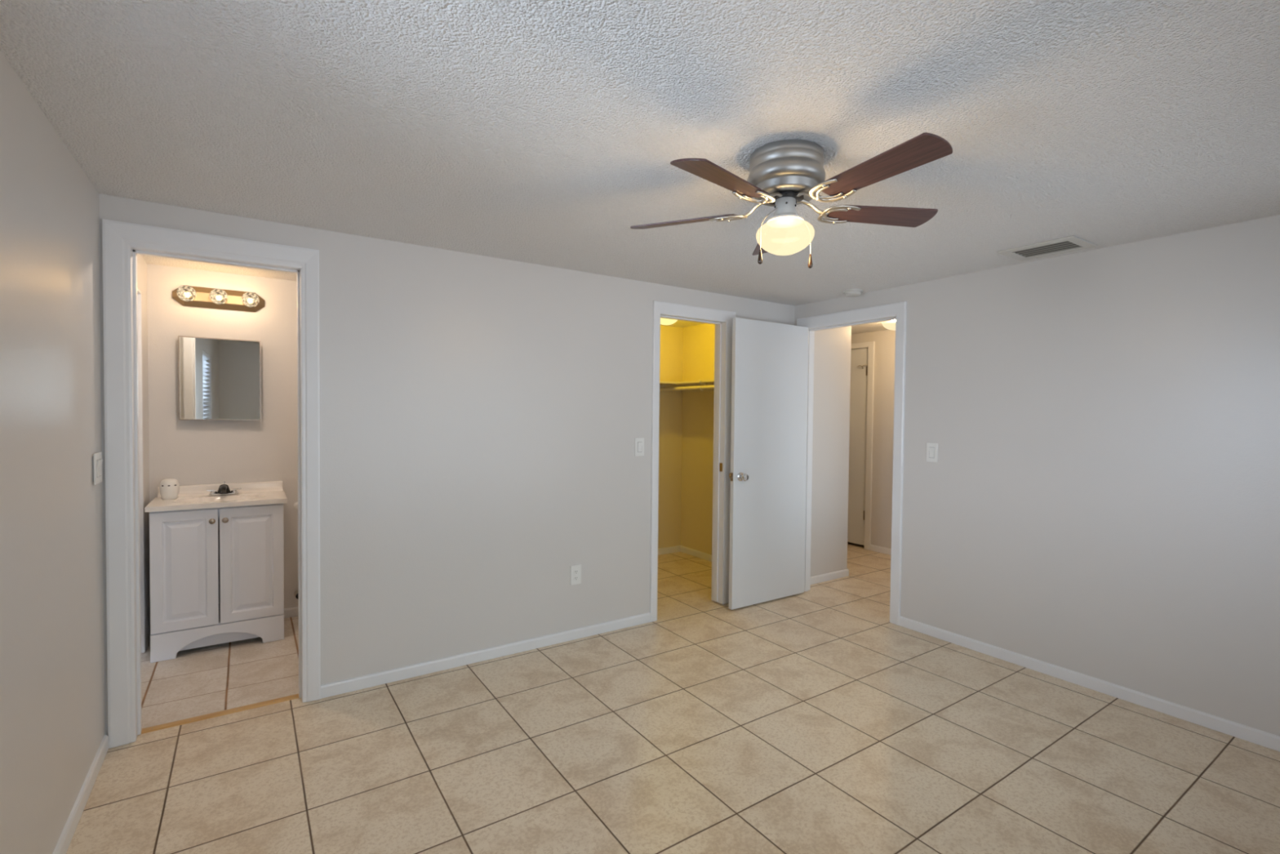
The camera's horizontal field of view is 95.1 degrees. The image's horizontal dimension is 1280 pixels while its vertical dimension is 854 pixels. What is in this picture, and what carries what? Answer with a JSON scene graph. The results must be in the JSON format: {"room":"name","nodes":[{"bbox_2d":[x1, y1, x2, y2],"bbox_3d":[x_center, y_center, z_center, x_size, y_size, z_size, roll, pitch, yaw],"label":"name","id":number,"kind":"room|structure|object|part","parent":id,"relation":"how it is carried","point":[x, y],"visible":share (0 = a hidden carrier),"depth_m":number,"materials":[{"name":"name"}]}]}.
{"room":"empty bedroom","nodes":[
{"label":"empty bedroom","id":0,"kind":"room"},
{"bbox_2d":[0,49,150,853],"bbox_3d":[-1.673,0.214,1.517,0.120,2.239,4.880,0,2,-34],"label":"wall","id":1,"kind":"structure","parent":0,"point":[52,691],"depth_m":1.72,"materials":[{"name":"paint"}]},
{"bbox_2d":[52,734,108,853],"bbox_3d":[-1.253,1.318,1.020,0.012,0.061,3.267,0,2,-34],"label":"baseboard","id":2,"kind":"structure","parent":1,"relation":"attached to","point":[66,836],"depth_m":2.00,"materials":[{"name":"white paint"}]},
{"bbox_2d":[92,452,102,484],"bbox_3d":[-2.091,0.159,2.261,0.016,0.118,0.118,0,2,-34],"label":"light switch","id":3,"kind":"object","parent":1,"relation":"attached to","point":[97,460],"visible":1,"depth_m":2.23,"materials":[{"name":"white plastic"}]},
{"bbox_2d":[137,287,145,652],"bbox_3d":[-2.645,0.270,2.965,0.120,2.034,0.725,0,2,-34],"label":"trim","id":4,"kind":"structure","parent":1,"relation":"attached to","point":[139,292],"depth_m":3.28,"materials":[{"name":"white paint"}]},
{"bbox_2d":[146,263,297,608],"bbox_3d":[-2.395,0.150,3.910,1.350,2.239,0.100,0,2,-34],"label":"wall","id":5,"kind":"structure","parent":0,"point":[190,452],"depth_m":3.71,"materials":[{"name":"paint"}]},
{"bbox_2d":[172,285,264,311],"bbox_3d":[-2.584,-0.797,3.602,0.470,0.124,0.152,0,2,-34],"label":"vanity light","id":6,"kind":"object","parent":5,"relation":"attached to","point":[186,295],"visible":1,"depth_m":3.63,"materials":[{"name":"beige metal"}]},
{"bbox_2d":[182,290,193,299],"bbox_3d":[-2.733,-0.797,3.538,0.052,0.052,0.030,0,2,-34],"label":"bulb","id":7,"kind":"object","parent":6,"relation":"attached to","point":[184,296],"depth_m":3.53,"materials":[{"name":"glass"}]},
{"bbox_2d":[213,293,224,302],"bbox_3d":[-2.604,-0.797,3.625,0.052,0.052,0.030,0,2,-34],"label":"bulb","id":8,"kind":"object","parent":6,"relation":"attached to","point":[216,300],"depth_m":3.62,"materials":[{"name":"glass"}]},
{"bbox_2d":[245,297,255,305],"bbox_3d":[-2.471,-0.798,3.714,0.052,0.052,0.030,0,2,-34],"label":"bulb","id":9,"kind":"object","parent":6,"relation":"attached to","point":[248,302],"depth_m":3.71,"materials":[{"name":"glass"}]},
{"bbox_2d":[177,335,261,420],"bbox_3d":[-2.609,-0.295,3.649,0.415,0.505,0.072,0,2,-34],"label":"mirror","id":10,"kind":"object","parent":5,"relation":"attached to","point":[220,379],"visible":1,"depth_m":3.62,"materials":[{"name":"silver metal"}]},
{"bbox_2d":[157,480,283,497],"bbox_3d":[-2.615,0.388,3.676,0.638,0.063,0.052,0,2,-34],"label":"backsplash","id":11,"kind":"structure","parent":5,"relation":"attached to","point":[269,486],"depth_m":3.71,"materials":[{"name":"stone"}]},
{"bbox_2d":[150,606,298,635],"bbox_3d":[-2.375,1.239,3.889,1.350,0.061,0.012,0,2,-34],"label":"baseboard","id":12,"kind":"structure","parent":5,"relation":"attached to","point":[290,611],"depth_m":3.91,"materials":[{"name":"white paint"}]},
{"bbox_2d":[293,589,297,599],"bbox_3d":[-2.294,1.107,3.902,0.019,0.060,0.074,0,2,-34],"label":"shutoff valve","id":13,"kind":"object","parent":5,"relation":"attached to","point":[295,593],"visible":0.26,"depth_m":3.87,"materials":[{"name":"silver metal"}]},
{"bbox_2d":[293,502,297,508],"bbox_3d":[-2.224,0.525,3.933,0.172,0.044,0.070,0,2,-34],"label":"paper holder","id":14,"kind":"object","parent":5,"relation":"attached to","point":[295,504],"visible":0.23,"depth_m":3.91,"materials":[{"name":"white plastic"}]},
{"bbox_2d":[98,193,851,736],"bbox_3d":[-0.215,0.175,3.736,4.775,2.239,0.100,0,2,-34],"label":"wall","id":15,"kind":"structure","parent":0,"point":[482,417],"depth_m":3.22,"materials":[{"name":"paint"}]},
{"bbox_2d":[102,218,320,747],"bbox_3d":[-1.872,0.236,2.623,0.761,2.135,0.136,0,2,-34],"label":"trim","id":16,"kind":"structure","parent":15,"relation":"attached to","point":[122,242],"depth_m":2.44,"materials":[{"name":"white paint"}]},
{"bbox_2d":[141,693,298,733],"bbox_3d":[-1.893,1.300,2.672,0.601,0.008,0.044,0,2,-34],"label":"threshold","id":17,"kind":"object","parent":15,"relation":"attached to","point":[153,728],"depth_m":2.65,"materials":[{"name":"brown wood"}]},
{"bbox_2d":[320,612,650,698],"bbox_3d":[-0.177,1.264,3.727,3.274,0.061,0.012,0,2,-34],"label":"baseboard","id":18,"kind":"structure","parent":15,"relation":"attached to","point":[331,689],"depth_m":3.22,"materials":[{"name":"white paint"}]},
{"bbox_2d":[570,564,581,585],"bbox_3d":[-0.391,0.902,3.575,0.072,0.118,0.008,0,2,-34],"label":"wall outlet","id":19,"kind":"object","parent":15,"relation":"attached to","point":[575,571],"visible":1,"depth_m":3.57,"materials":[{"name":"white plastic"}]},
{"bbox_2d":[635,437,644,456],"bbox_3d":[-0.002,0.130,3.811,0.072,0.118,0.012,0,2,-34],"label":"light switch","id":20,"kind":"object","parent":15,"relation":"attached to","point":[639,442],"visible":1,"depth_m":3.81,"materials":[{"name":"white plastic"}]},
{"bbox_2d":[649,300,736,622],"bbox_3d":[0.348,0.229,4.116,0.727,2.121,0.132,0,2,-34],"label":"trim","id":21,"kind":"structure","parent":15,"relation":"attached to","point":[722,319],"depth_m":4.22,"materials":[{"name":"white paint"}]},
{"bbox_3d":[0.300,0.238,4.154,0.690,2.101,0.016,0,2,-34],"label":"casing","id":22,"kind":"part","parent":21,"relation":"part of","materials":[{"name":"white paint"}]},
{"bbox_3d":[0.587,0.292,4.245,0.004,0.062,0.028,0,2,-34],"label":"strike plate","id":23,"kind":"part","parent":21,"relation":"part of","materials":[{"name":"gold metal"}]},
{"bbox_2d":[809,568,848,584],"bbox_3d":[1.546,1.254,4.885,0.604,0.061,0.012,0,2,-34],"label":"baseboard","id":24,"kind":"structure","parent":15,"relation":"attached to","point":[845,572],"depth_m":4.91,"materials":[{"name":"white paint"}]},
{"bbox_2d":[0,0,1279,334],"bbox_3d":[0.663,-0.993,4.037,6.820,0.100,6.520,0,2,-34],"label":"ceiling","id":25,"kind":"structure","parent":0,"point":[540,132],"depth_m":1.68,"materials":[{"name":"white paint"}]},
{"bbox_2d":[660,317,677,324],"bbox_3d":[0.223,-0.917,4.961,0.250,0.106,0.250,0,2,-34],"label":"closet light","id":26,"kind":"object","parent":25,"relation":"attached to","point":[663,321],"visible":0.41,"depth_m":4.90,"materials":[{"name":"white glass"}]},
{"bbox_2d":[630,132,952,268],"bbox_3d":[0.492,-0.709,1.900,1.056,0.369,1.029,0,2,-34],"label":"ceiling fan","id":27,"kind":"object","parent":25,"relation":"hanging from","point":[784,175],"visible":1,"depth_m":1.84,"materials":[{"name":"brown wood"}]},
{"bbox_3d":[0.151,-0.726,2.074,0.385,0.006,0.120,1,16,23],"label":"blade","id":28,"kind":"part","parent":27,"relation":"part of","materials":[{"name":"brown wood"}]},
{"bbox_3d":[0.242,-0.703,1.666,0.120,0.006,0.385,17,14,40],"label":"blade","id":29,"kind":"part","parent":27,"relation":"part of","materials":[{"name":"brown wood"}]},
{"bbox_3d":[0.514,-0.732,2.288,0.120,0.006,0.385,-13,1,6],"label":"blade","id":30,"kind":"part","parent":27,"relation":"part of","materials":[{"name":"brown wood"}]},
{"bbox_3d":[0.418,-0.644,1.904,0.070,0.147,0.003,0,2,-27],"label":"pull chain","id":31,"kind":"part","parent":27,"relation":"part of","materials":[{"name":"silver metal"}]},
{"bbox_3d":[0.479,-0.622,1.935,0.188,0.102,0.188,0,2,-34],"label":"glass globe","id":32,"kind":"part","parent":27,"relation":"part of"},
{"bbox_3d":[0.829,-0.725,2.010,0.385,0.006,0.120,-1,-9,-12],"label":"blade","id":33,"kind":"part","parent":27,"relation":"part of","materials":[{"name":"brown wood"}]},
{"bbox_3d":[0.663,-0.716,1.626,0.120,0.006,0.385,11,-5,-30],"label":"blade","id":34,"kind":"part","parent":27,"relation":"part of","materials":[{"name":"brown wood"}]},
{"bbox_2d":[842,288,862,297],"bbox_3d":[1.462,-0.917,4.022,0.132,0.036,0.132,0,2,-34],"label":"smoke detector","id":35,"kind":"object","parent":25,"relation":"attached to","point":[850,292],"visible":1,"depth_m":3.98,"materials":[{"name":"white plastic"}]},
{"bbox_2d":[881,320,895,330],"bbox_3d":[2.235,-0.901,5.131,0.250,0.106,0.250,0,2,-34],"label":"hall light","id":36,"kind":"object","parent":25,"relation":"attached to","point":[890,325],"visible":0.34,"depth_m":5.09,"materials":[{"name":"white glass"}]},
{"bbox_2d":[997,235,1097,261],"bbox_3d":[2.054,-0.899,2.961,0.280,0.009,0.346,0,2,-34],"label":"ceiling vent","id":37,"kind":"object","parent":25,"relation":"in","point":[1070,243],"visible":1,"depth_m":2.94,"materials":[{"name":"white metal"}]},
{"bbox_2d":[657,324,683,548],"bbox_3d":[-0.369,0.134,5.394,1.970,2.239,0.100,0,2,-34],"label":"wall","id":38,"kind":"structure","parent":0,"point":[671,353],"depth_m":5.78,"materials":[{"name":"paint"}]},
{"bbox_2d":[657,545,680,555],"bbox_3d":[-0.336,1.223,5.382,1.800,0.061,0.012,0,2,-34],"label":"baseboard","id":39,"kind":"structure","parent":38,"relation":"attached to","point":[673,548],"depth_m":5.79,"materials":[{"name":"white paint"}]},
{"bbox_2d":[659,379,714,392],"bbox_3d":[0.056,-0.364,4.785,1.798,0.083,1.358,0,2,-34],"label":"closet shelf","id":40,"kind":"object","parent":38,"relation":"attached to","point":[711,382],"visible":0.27,"depth_m":5.51,"materials":[{"name":"paint"}]},
{"bbox_2d":[659,379,714,391],"bbox_3d":[0.592,-0.367,5.131,0.104,0.096,1.342,0,2,-34],"label":"closet rod","id":41,"kind":"object","parent":40,"relation":"attached to","point":[703,387],"visible":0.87,"depth_m":5.28,"materials":[{"name":"paint"}]},
{"bbox_3d":[0.573,-0.345,5.120,0.033,0.032,1.342,0,2,-34],"label":"rod","id":42,"kind":"part","parent":41,"relation":"part of","materials":[{"name":"paint"}]},
{"bbox_2d":[66,542,1279,853],"bbox_3d":[0.639,1.335,4.092,6.820,0.080,6.520,0,2,-34],"label":"floor","id":43,"kind":"structure","parent":0,"point":[812,721],"depth_m":2.38,"materials":[{"name":"beige tile"}]},
{"bbox_2d":[149,502,284,662],"bbox_3d":[-2.510,0.865,3.514,0.622,0.826,0.462,0,2,-34],"label":"vanity cabinet","id":44,"kind":"object","parent":43,"relation":"on","point":[217,574],"visible":0.98,"depth_m":3.33,"materials":[{"name":"white wood"}]},
{"bbox_3d":[-2.533,0.796,3.262,0.302,0.661,0.018,0,2,-34],"label":"door","id":45,"kind":"part","parent":44,"relation":"part of","materials":[{"name":"white wood"}]},
{"bbox_3d":[-2.415,0.531,3.306,0.031,0.031,0.028,0,2,-34],"label":"knob","id":46,"kind":"part","parent":44,"relation":"part of","materials":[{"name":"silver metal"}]},
{"bbox_2d":[145,480,287,512],"bbox_3d":[-2.506,0.442,3.507,0.654,0.162,0.455,0,2,-34],"label":"countertop","id":47,"kind":"structure","parent":44,"relation":"on","point":[252,493],"depth_m":3.55,"materials":[{"name":"stone"}]},
{"bbox_2d":[159,478,179,499],"bbox_3d":[-2.762,0.362,3.439,0.093,0.119,0.093,0,2,-34],"label":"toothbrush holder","id":48,"kind":"object","parent":47,"relation":"on","point":[169,488],"visible":1,"depth_m":3.41,"materials":[{"name":"white ceramic"}]},
{"bbox_2d":[205,480,241,495],"bbox_3d":[-2.571,0.379,3.605,0.146,0.081,0.147,1,1,5],"label":"faucet","id":49,"kind":"object","parent":47,"relation":"on","point":[224,489],"visible":1,"depth_m":3.59,"materials":[{"name":"silver metal"}]},
{"bbox_3d":[-2.622,0.395,3.586,0.056,0.028,0.038,0,2,-34],"label":"handle","id":50,"kind":"part","parent":49,"relation":"part of","materials":[{"name":"silver metal"}]},
{"bbox_3d":[-2.551,0.382,3.590,0.068,0.054,0.141,0,2,-34],"label":"spout","id":51,"kind":"part","parent":49,"relation":"part of","materials":[{"name":"black metal"}]},
{"bbox_3d":[-2.572,0.413,3.621,0.152,0.012,0.052,0,2,-34],"label":"plate","id":52,"kind":"part","parent":49,"relation":"part of","materials":[{"name":"silver metal"}]},
{"bbox_3d":[-2.521,0.394,3.655,0.056,0.028,0.038,0,2,-34],"label":"handle","id":53,"kind":"part","parent":49,"relation":"part of","materials":[{"name":"silver metal"}]},
{"bbox_3d":[-2.406,1.205,3.361,0.622,0.150,0.018,0,2,-34],"label":"rail","id":54,"kind":"part","parent":44,"relation":"part of","materials":[{"name":"white wood"}]},
{"bbox_3d":[-2.364,0.531,3.340,0.031,0.031,0.028,0,2,-34],"label":"knob","id":55,"kind":"part","parent":44,"relation":"part of","materials":[{"name":"silver metal"}]},
{"bbox_3d":[-2.273,0.794,3.437,0.312,0.661,0.018,0,2,-34],"label":"door","id":56,"kind":"part","parent":44,"relation":"part of","materials":[{"name":"white wood"}]},
{"bbox_2d":[851,329,895,548],"bbox_3d":[2.158,0.135,6.413,0.100,2.239,4.100,0,2,-34],"label":"wall","id":57,"kind":"structure","parent":0,"point":[885,340],"depth_m":5.90,"materials":[{"name":"paint"}]},
{"bbox_2d":[847,347,867,545],"bbox_3d":[2.141,0.200,6.367,0.085,2.051,0.752,0,2,-34],"label":"door","id":58,"kind":"structure","parent":57,"relation":"in","point":[859,357],"depth_m":6.16,"materials":[{"name":"white paint"}]},
{"bbox_2d":[850,341,875,550],"bbox_3d":[2.166,0.184,6.387,0.116,2.138,0.895,0,2,-34],"label":"trim","id":59,"kind":"structure","parent":57,"relation":"attached to","point":[870,345],"depth_m":6.01,"materials":[{"name":"white paint"}]},
{"bbox_2d":[870,544,891,555],"bbox_3d":[2.100,1.223,6.407,0.012,0.061,4.100,0,2,-34],"label":"baseboard","id":60,"kind":"structure","parent":57,"relation":"attached to","point":[873,548],"depth_m":5.91,"materials":[{"name":"white paint"}]},
{"bbox_2d":[680,214,1279,735],"bbox_3d":[1.760,0.191,3.896,0.100,2.239,4.763,0,2,-34],"label":"wall","id":61,"kind":"structure","parent":0,"point":[1100,500],"depth_m":2.95,"materials":[{"name":"paint"}]},
{"bbox_2d":[680,545,711,561],"bbox_3d":[0.781,1.236,5.323,0.012,0.061,1.331,0,2,-34],"label":"baseboard","id":62,"kind":"structure","parent":61,"relation":"attached to","point":[690,551],"depth_m":5.67,"materials":[{"name":"white paint"}]},
{"bbox_2d":[728,317,808,609],"bbox_3d":[0.957,0.259,4.311,0.774,2.043,0.155,0,2,-34],"label":"door","id":63,"kind":"structure","parent":61,"relation":"in","point":[767,475],"depth_m":4.27,"materials":[{"name":"white paint"}]},
{"bbox_3d":[0.640,0.350,4.101,0.012,0.058,0.023,0,2,-34],"label":"latch plate","id":64,"kind":"part","parent":63,"relation":"part of","materials":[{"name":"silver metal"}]},
{"bbox_3d":[0.724,0.351,4.099,0.062,0.062,0.060,0,2,-34],"label":"knob","id":65,"kind":"part","parent":63,"relation":"part of","materials":[{"name":"silver metal"}]},
{"bbox_2d":[796,301,906,625],"bbox_3d":[1.520,0.233,4.253,0.132,2.129,0.908,0,2,-34],"label":"trim","id":66,"kind":"structure","parent":61,"relation":"attached to","point":[897,312],"depth_m":3.90,"materials":[{"name":"white paint"}]},
{"bbox_3d":[1.568,0.246,4.286,0.016,2.103,0.888,0,2,-34],"label":"casing","id":67,"kind":"part","parent":66,"relation":"part of","materials":[{"name":"white paint"}]},
{"bbox_2d":[926,442,937,462],"bbox_3d":[1.835,0.161,3.683,0.012,0.118,0.072,0,2,-34],"label":"light switch","id":68,"kind":"object","parent":61,"relation":"attached to","point":[931,448],"visible":1,"depth_m":3.68,"materials":[{"name":"white plastic"}]},
{"bbox_2d":[898,616,1279,751],"bbox_3d":[2.369,1.310,2.897,0.012,0.061,2.344,0,2,-34],"label":"baseboard","id":69,"kind":"structure","parent":61,"relation":"attached to","point":[1263,738],"depth_m":2.92,"materials":[{"name":"white paint"}]}
]}

